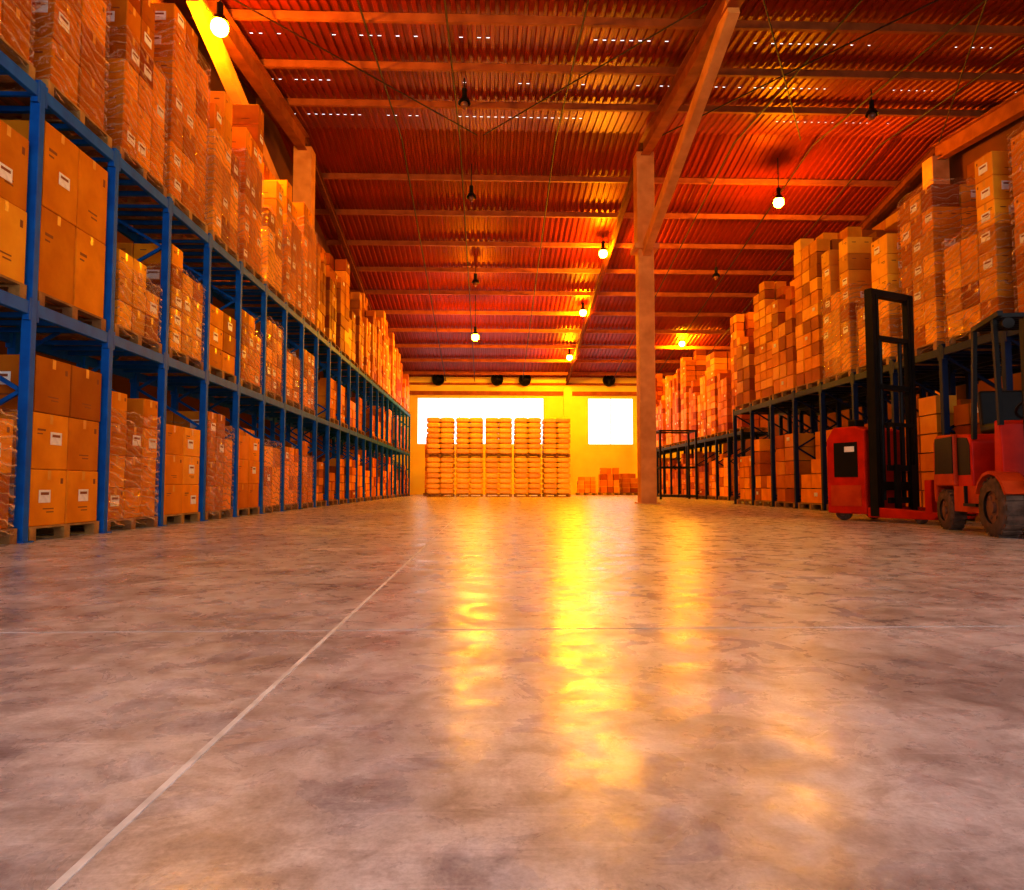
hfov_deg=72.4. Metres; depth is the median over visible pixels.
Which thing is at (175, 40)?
load
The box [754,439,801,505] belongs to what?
load
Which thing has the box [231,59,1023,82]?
purlin
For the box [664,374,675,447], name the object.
load
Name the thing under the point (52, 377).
carton
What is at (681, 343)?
lamp
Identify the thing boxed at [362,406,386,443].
load
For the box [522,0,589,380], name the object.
conduit
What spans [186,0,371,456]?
frame
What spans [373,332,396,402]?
load
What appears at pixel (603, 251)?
lamp
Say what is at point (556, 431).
pallet
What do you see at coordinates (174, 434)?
carton
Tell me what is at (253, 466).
carton
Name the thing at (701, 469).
load
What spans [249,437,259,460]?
carton
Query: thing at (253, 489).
carton
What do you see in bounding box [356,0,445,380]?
conduit
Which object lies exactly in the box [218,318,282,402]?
load
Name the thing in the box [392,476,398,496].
load
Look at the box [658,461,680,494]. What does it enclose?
load
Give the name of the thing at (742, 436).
rack
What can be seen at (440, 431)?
pallet
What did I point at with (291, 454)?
load
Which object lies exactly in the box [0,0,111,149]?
load
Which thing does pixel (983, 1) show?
conduit
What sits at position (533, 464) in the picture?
pallet
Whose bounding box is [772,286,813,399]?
load
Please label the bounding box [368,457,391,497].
load
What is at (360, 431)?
load
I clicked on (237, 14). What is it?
purlin
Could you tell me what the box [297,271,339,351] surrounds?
load
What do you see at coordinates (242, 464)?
carton
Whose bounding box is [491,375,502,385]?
wall fan
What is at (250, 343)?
load
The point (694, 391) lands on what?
load
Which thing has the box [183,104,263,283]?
load
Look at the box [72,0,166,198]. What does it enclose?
load
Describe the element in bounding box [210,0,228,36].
lamp
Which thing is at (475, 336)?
lamp
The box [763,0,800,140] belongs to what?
rod
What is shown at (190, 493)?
carton
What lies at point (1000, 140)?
wall
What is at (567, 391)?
trim
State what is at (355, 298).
load
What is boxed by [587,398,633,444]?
window
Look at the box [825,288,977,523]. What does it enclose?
forklift
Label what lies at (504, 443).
pallet
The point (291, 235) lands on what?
load
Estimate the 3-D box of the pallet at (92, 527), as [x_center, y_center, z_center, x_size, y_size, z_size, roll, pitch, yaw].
[-4.857,0.833,6.809,1.040,0.132,1.130,0,-3,-2]
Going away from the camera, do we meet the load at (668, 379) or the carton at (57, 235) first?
the carton at (57, 235)
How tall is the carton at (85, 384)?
0.521 m
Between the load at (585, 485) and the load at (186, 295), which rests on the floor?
the load at (585, 485)
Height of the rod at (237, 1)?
0.686 m
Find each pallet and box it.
[0,274,26,298]
[0,290,105,330]
[8,521,98,540]
[120,512,199,524]
[141,364,235,383]
[208,507,259,515]
[426,417,454,457]
[426,457,454,496]
[456,417,482,457]
[456,457,482,496]
[485,417,511,457]
[485,457,511,496]
[514,418,540,457]
[514,457,541,496]
[542,418,570,457]
[542,457,570,496]
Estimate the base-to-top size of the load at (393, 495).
1.691 m
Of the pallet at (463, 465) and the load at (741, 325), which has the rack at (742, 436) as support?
the load at (741, 325)
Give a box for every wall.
[0,0,383,457]
[384,377,722,494]
[723,116,1023,455]
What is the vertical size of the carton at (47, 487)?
0.521 m
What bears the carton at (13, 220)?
on the pallet at (14, 287)
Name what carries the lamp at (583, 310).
hanging from the ceiling
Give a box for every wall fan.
[432,375,444,385]
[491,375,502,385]
[519,375,530,385]
[603,375,614,385]
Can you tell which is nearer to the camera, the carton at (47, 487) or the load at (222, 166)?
the carton at (47, 487)
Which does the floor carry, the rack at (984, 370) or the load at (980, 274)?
the rack at (984, 370)
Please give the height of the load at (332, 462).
1.491 m
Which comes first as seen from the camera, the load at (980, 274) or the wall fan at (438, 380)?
the load at (980, 274)
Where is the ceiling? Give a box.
[183,0,1023,377]
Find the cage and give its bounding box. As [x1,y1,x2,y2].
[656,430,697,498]
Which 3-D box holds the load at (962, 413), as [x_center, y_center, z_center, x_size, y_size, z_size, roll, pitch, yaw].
[7.044,0.231,9.864,1.040,1.691,1.130,0,-3,-1]
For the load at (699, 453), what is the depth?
28.54 m
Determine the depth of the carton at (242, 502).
11.71 m
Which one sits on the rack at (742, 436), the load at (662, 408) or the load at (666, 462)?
the load at (662, 408)
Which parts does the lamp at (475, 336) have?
stem, bulb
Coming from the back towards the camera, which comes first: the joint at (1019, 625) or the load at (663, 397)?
the load at (663, 397)
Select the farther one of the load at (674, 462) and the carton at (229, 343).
the load at (674, 462)
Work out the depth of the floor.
1.60 m
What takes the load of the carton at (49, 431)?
on the carton at (47, 487)
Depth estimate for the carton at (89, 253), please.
7.22 m
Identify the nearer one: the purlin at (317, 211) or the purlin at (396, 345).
the purlin at (317, 211)
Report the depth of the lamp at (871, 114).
17.78 m
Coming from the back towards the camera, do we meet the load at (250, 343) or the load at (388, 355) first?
the load at (388, 355)
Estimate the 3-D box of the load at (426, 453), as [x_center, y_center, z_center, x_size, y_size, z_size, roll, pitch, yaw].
[-4.045,0.983,36.396,1.040,3.291,1.130,0,-3,-3]
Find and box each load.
[0,0,35,81]
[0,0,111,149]
[0,418,16,543]
[36,249,161,353]
[36,391,157,531]
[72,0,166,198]
[89,243,203,370]
[118,3,207,234]
[136,411,232,519]
[144,91,238,262]
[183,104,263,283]
[189,309,261,393]
[211,180,284,302]
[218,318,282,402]
[222,426,280,512]
[242,163,302,318]
[242,351,300,409]
[260,202,317,330]
[265,446,298,509]
[285,441,313,507]
[287,244,328,341]
[287,349,314,414]
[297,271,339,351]
[310,241,349,360]
[311,451,346,503]
[311,462,326,506]
[316,463,337,504]
[318,378,338,424]
[321,311,357,367]
[331,292,364,373]
[335,383,347,428]
[340,454,363,501]
[341,317,370,379]
[344,293,376,384]
[344,450,369,500]
[344,459,355,502]
[345,397,363,434]
[345,400,356,431]
[352,317,382,389]
[359,310,387,394]
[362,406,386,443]
[362,409,382,442]
[362,413,376,439]
[365,458,376,499]
[368,337,391,397]
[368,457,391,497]
[372,477,381,498]
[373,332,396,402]
[378,471,386,498]
[384,410,391,445]
[389,464,394,497]
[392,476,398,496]
[393,415,398,448]
[393,464,402,496]
[395,348,399,404]
[398,353,403,408]
[400,466,405,495]
[401,427,406,451]
[402,374,409,413]
[402,379,406,411]
[423,437,443,495]
[576,477,596,494]
[598,468,619,494]
[619,474,637,494]
[655,374,664,406]
[656,395,665,447]
[658,400,665,448]
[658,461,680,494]
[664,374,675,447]
[665,460,681,494]
[671,369,681,445]
[672,463,685,494]
[679,350,705,443]
[679,453,704,497]
[689,374,704,441]
[690,451,714,497]
[697,371,714,439]
[698,466,710,498]
[706,351,731,437]
[707,453,738,498]
[717,373,755,435]
[718,457,739,499]
[729,312,767,432]
[730,456,750,500]
[735,342,759,410]
[737,456,780,504]
[752,281,790,405]
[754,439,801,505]
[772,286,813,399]
[775,433,819,507]
[794,227,861,391]
[798,429,831,509]
[821,237,889,383]
[856,233,938,373]
[858,210,899,386]
[896,184,1000,361]
[904,395,974,518]
[944,151,1017,346]
[953,403,994,521]
[966,152,988,183]
[1011,130,1023,311]
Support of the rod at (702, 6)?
attached to the frame at (706, 53)
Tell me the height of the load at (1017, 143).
2.898 m
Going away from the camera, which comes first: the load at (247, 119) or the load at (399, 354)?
the load at (247, 119)
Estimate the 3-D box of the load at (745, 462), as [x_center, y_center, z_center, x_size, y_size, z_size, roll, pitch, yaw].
[6.760,0.806,18.872,1.040,1.596,1.130,0,-3,-3]
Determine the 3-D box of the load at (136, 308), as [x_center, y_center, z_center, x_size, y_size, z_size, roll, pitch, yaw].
[-4.898,-1.670,8.247,1.072,0.998,1.130,0,-3,-2]
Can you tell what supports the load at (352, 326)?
on the rack at (20, 339)
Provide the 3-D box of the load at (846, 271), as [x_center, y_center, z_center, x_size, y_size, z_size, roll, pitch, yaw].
[6.923,-2.621,13.907,1.075,2.698,1.134,0,-3,-1]
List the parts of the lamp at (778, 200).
stem, bulb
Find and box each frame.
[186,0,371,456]
[566,0,744,503]
[858,90,1023,398]
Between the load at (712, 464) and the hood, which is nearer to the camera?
the hood
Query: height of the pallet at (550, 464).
1.818 m
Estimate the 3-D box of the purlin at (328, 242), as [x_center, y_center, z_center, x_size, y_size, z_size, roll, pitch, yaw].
[2.980,-7.597,26.631,19.900,0.170,0.090,0,-3,-2]
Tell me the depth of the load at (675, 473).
31.05 m
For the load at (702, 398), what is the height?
2.791 m
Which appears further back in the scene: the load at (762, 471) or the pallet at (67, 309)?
the load at (762, 471)
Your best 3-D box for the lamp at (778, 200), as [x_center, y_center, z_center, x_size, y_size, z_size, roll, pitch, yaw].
[8.286,-8.161,21.785,0.320,1.580,0.320,0,-3,-2]
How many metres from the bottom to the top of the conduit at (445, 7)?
4.034 m
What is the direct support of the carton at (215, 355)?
on the pallet at (218, 372)
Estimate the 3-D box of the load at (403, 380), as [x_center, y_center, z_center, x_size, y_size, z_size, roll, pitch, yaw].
[-5.708,-2.456,34.124,1.040,1.591,1.130,0,-3,-2]
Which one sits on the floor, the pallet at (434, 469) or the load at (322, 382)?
the pallet at (434, 469)
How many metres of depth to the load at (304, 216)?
15.95 m
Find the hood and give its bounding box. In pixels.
[957,434,994,485]
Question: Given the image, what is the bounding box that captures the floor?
[0,495,1023,889]
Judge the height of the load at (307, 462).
1.498 m
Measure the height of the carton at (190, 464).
0.388 m
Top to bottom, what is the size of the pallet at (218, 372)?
0.132 m
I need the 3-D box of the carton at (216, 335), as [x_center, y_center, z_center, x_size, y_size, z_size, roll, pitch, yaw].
[-4.711,-1.626,10.557,0.502,0.304,0.537,0,-3,-2]
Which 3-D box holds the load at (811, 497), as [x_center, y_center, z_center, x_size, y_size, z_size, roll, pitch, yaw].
[6.882,0.533,15.013,1.040,1.691,1.130,0,-3,-3]
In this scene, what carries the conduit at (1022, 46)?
attached to the wall at (588, 460)
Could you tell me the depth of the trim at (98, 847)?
1.22 m
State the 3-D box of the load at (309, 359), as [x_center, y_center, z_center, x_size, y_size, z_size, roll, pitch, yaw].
[-5.141,-1.418,15.982,1.072,1.398,1.130,0,-3,-2]
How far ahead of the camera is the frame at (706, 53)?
19.91 m
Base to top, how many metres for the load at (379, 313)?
3.191 m
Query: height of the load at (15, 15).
2.698 m
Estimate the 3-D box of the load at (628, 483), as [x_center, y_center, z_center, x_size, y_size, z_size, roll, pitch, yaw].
[6.565,2.208,39.364,1.040,1.191,1.130,0,-3,-3]
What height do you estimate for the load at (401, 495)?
1.491 m
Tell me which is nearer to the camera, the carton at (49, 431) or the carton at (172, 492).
the carton at (49, 431)
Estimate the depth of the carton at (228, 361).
11.09 m
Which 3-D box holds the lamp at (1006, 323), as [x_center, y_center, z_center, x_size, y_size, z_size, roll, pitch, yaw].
[4.885,-1.198,6.915,0.110,0.110,0.080,-1,-3,12]
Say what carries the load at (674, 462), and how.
on the floor
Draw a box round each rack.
[0,50,409,542]
[656,429,767,500]
[733,330,1019,510]
[778,354,1020,488]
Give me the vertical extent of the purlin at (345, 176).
0.170 m
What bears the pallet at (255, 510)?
on the floor
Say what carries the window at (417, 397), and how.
in the wall at (588, 460)
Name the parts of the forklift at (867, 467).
panel, rating plate, control panel, mast rail, load backrest, mast rail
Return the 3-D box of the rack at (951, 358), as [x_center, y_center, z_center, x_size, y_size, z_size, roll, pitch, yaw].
[6.912,-0.016,13.753,1.150,2.640,11.740,0,-3,-2]
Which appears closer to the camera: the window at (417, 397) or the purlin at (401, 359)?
the purlin at (401, 359)
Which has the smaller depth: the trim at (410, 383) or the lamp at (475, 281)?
the lamp at (475, 281)
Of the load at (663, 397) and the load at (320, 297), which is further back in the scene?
the load at (663, 397)
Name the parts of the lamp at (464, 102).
bulb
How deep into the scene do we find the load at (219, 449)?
10.59 m
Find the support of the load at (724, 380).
on the rack at (742, 436)
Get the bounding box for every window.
[416,397,543,444]
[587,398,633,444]
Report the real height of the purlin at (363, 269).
0.170 m
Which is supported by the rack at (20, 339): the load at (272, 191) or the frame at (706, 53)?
the load at (272, 191)
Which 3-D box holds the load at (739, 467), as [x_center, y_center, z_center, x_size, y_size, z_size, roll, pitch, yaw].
[8.015,1.129,23.483,1.040,1.491,1.130,0,-3,-1]
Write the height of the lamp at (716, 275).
0.832 m
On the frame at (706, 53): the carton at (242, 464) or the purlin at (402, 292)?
the purlin at (402, 292)
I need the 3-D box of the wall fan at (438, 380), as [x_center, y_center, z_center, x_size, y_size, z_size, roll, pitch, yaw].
[-4.310,-3.834,40.939,0.720,0.720,0.240,0,-3,-2]
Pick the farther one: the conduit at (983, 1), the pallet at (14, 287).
the conduit at (983, 1)
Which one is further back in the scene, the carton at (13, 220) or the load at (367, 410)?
the load at (367, 410)
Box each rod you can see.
[234,0,476,134]
[483,3,706,135]
[662,0,938,135]
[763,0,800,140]
[939,0,987,142]
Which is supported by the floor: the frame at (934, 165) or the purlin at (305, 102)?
the frame at (934, 165)
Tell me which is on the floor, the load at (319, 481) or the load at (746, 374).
the load at (319, 481)
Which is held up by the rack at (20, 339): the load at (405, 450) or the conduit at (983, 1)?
the load at (405, 450)
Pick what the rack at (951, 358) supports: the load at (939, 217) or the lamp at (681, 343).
the load at (939, 217)
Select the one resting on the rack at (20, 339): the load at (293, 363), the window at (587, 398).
the load at (293, 363)
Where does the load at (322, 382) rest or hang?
on the rack at (20, 339)
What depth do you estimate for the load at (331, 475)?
18.39 m
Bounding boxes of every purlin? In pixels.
[190,9,1023,35]
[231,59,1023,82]
[256,98,988,117]
[315,173,909,186]
[315,209,876,220]
[326,240,793,249]
[350,267,793,275]
[350,290,756,297]
[384,310,745,316]
[388,328,729,333]
[395,344,730,349]
[400,358,679,362]
[402,371,675,375]
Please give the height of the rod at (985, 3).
0.786 m
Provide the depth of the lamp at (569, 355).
36.95 m
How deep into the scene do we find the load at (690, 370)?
29.77 m
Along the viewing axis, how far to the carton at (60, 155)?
6.71 m
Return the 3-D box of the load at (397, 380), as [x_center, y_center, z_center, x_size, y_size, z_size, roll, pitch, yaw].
[-5.627,-3.056,31.576,1.040,2.491,1.130,0,-3,0]
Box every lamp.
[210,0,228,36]
[458,78,470,108]
[466,164,475,201]
[472,267,478,285]
[472,295,478,340]
[567,349,572,359]
[580,302,586,315]
[599,235,606,257]
[679,340,684,346]
[712,259,719,279]
[773,158,783,207]
[865,89,878,119]
[998,317,1014,329]
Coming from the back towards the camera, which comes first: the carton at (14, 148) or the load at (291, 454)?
the load at (291, 454)
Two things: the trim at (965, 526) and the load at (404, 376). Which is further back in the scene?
the load at (404, 376)
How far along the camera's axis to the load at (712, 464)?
26.05 m
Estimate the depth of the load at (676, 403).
31.19 m
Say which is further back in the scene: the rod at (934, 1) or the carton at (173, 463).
the rod at (934, 1)
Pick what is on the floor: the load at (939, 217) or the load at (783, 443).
the load at (783, 443)
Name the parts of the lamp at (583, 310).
bulb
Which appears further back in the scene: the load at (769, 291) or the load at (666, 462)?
the load at (666, 462)
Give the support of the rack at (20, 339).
on the floor
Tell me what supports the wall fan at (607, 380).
attached to the wall at (588, 460)
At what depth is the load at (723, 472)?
24.57 m
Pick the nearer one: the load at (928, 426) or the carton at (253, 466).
the load at (928, 426)
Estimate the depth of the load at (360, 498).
22.27 m
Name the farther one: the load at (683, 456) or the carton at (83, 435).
the load at (683, 456)
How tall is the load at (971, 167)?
3.391 m
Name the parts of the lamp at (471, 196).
bulb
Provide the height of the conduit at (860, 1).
4.034 m
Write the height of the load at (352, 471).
1.291 m
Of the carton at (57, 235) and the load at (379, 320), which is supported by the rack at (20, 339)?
the load at (379, 320)
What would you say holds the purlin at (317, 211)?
on the frame at (706, 53)
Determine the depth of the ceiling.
21.11 m
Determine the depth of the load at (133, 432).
8.14 m
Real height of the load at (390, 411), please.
1.491 m
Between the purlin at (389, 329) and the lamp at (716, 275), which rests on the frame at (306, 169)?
the purlin at (389, 329)
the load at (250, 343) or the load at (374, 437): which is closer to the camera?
the load at (250, 343)
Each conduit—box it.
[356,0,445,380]
[444,0,474,380]
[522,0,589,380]
[612,0,862,380]
[657,0,984,373]
[708,44,1023,354]
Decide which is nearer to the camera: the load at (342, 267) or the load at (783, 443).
the load at (783, 443)
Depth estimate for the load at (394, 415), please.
31.04 m
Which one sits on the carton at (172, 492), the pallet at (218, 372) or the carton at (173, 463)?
the carton at (173, 463)
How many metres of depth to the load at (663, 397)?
34.91 m
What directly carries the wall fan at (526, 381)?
attached to the wall at (588, 460)
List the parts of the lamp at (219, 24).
bulb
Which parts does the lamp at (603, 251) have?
bulb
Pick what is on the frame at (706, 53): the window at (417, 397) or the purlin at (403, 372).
the purlin at (403, 372)
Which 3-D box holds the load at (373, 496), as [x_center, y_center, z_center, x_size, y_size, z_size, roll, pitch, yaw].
[-5.425,1.210,24.869,1.040,1.491,1.130,0,-3,-1]
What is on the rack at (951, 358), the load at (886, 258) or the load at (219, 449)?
the load at (886, 258)
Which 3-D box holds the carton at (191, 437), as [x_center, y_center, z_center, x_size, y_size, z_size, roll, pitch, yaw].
[-4.689,-0.036,9.723,0.502,0.388,0.537,0,-3,-2]
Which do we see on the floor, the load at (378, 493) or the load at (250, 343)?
the load at (378, 493)
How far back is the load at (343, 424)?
19.92 m
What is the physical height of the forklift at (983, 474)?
2.237 m
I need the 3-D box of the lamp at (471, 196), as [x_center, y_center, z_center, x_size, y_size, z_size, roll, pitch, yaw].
[-1.275,-8.237,21.989,0.320,1.215,0.320,0,-3,-2]
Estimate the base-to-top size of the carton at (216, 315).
0.304 m
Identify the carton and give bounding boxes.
[0,119,28,211]
[0,197,26,283]
[0,354,70,416]
[0,411,67,469]
[1,206,74,305]
[2,120,78,225]
[8,469,65,526]
[57,228,105,318]
[64,470,97,523]
[66,417,98,470]
[69,365,101,421]
[75,149,107,244]
[154,454,182,483]
[163,484,182,514]
[165,424,183,454]
[181,427,199,456]
[182,456,199,483]
[182,485,198,512]
[189,345,221,369]
[209,324,222,350]
[210,303,223,330]
[211,351,234,375]
[222,332,235,356]
[223,313,235,337]
[225,434,248,459]
[237,484,247,507]
[238,459,247,483]
[248,460,259,483]
[248,484,258,506]
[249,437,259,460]
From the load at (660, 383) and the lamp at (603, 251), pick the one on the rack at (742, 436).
the load at (660, 383)
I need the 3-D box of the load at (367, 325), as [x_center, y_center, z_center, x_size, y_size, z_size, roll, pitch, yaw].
[-5.384,-3.258,23.839,1.040,1.991,1.130,0,-3,-3]
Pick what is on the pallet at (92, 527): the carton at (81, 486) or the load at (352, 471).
the carton at (81, 486)
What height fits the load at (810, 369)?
3.391 m
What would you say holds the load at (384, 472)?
on the floor
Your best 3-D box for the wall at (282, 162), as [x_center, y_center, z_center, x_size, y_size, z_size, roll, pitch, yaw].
[-6.822,-3.917,18.054,0.120,10.930,46.000,0,-3,-2]
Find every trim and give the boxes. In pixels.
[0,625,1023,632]
[47,497,477,889]
[409,382,636,395]
[413,526,983,527]
[563,387,572,494]
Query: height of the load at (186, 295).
1.498 m
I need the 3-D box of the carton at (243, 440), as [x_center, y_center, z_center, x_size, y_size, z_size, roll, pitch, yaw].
[-4.758,0.041,11.757,0.498,0.404,0.540,0,-3,-2]
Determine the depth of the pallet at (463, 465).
31.95 m
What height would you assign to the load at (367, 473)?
1.691 m
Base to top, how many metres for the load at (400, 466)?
1.491 m
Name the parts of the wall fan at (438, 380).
fan blade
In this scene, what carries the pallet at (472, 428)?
on the pallet at (463, 465)
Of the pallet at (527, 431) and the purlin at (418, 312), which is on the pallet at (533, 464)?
the pallet at (527, 431)
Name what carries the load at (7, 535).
on the floor
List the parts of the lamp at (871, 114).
bulb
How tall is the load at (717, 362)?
3.158 m
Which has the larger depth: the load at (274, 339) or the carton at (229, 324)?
the load at (274, 339)
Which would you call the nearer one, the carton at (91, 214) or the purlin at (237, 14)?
the carton at (91, 214)
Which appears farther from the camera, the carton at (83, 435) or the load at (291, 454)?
the load at (291, 454)
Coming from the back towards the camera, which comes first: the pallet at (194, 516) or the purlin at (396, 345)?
the purlin at (396, 345)
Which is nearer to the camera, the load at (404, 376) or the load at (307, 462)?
the load at (307, 462)
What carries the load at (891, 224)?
on the rack at (984, 370)
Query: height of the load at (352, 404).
0.891 m
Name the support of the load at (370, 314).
on the rack at (20, 339)
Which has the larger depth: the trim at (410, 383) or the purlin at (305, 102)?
the trim at (410, 383)
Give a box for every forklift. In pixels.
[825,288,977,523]
[933,311,1023,537]
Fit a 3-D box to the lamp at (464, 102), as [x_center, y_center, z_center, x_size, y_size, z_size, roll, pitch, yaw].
[-1.177,-8.693,17.309,0.320,0.780,0.320,0,-3,-2]
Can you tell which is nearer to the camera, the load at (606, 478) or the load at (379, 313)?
the load at (379, 313)
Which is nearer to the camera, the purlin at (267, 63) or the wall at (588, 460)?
the purlin at (267, 63)

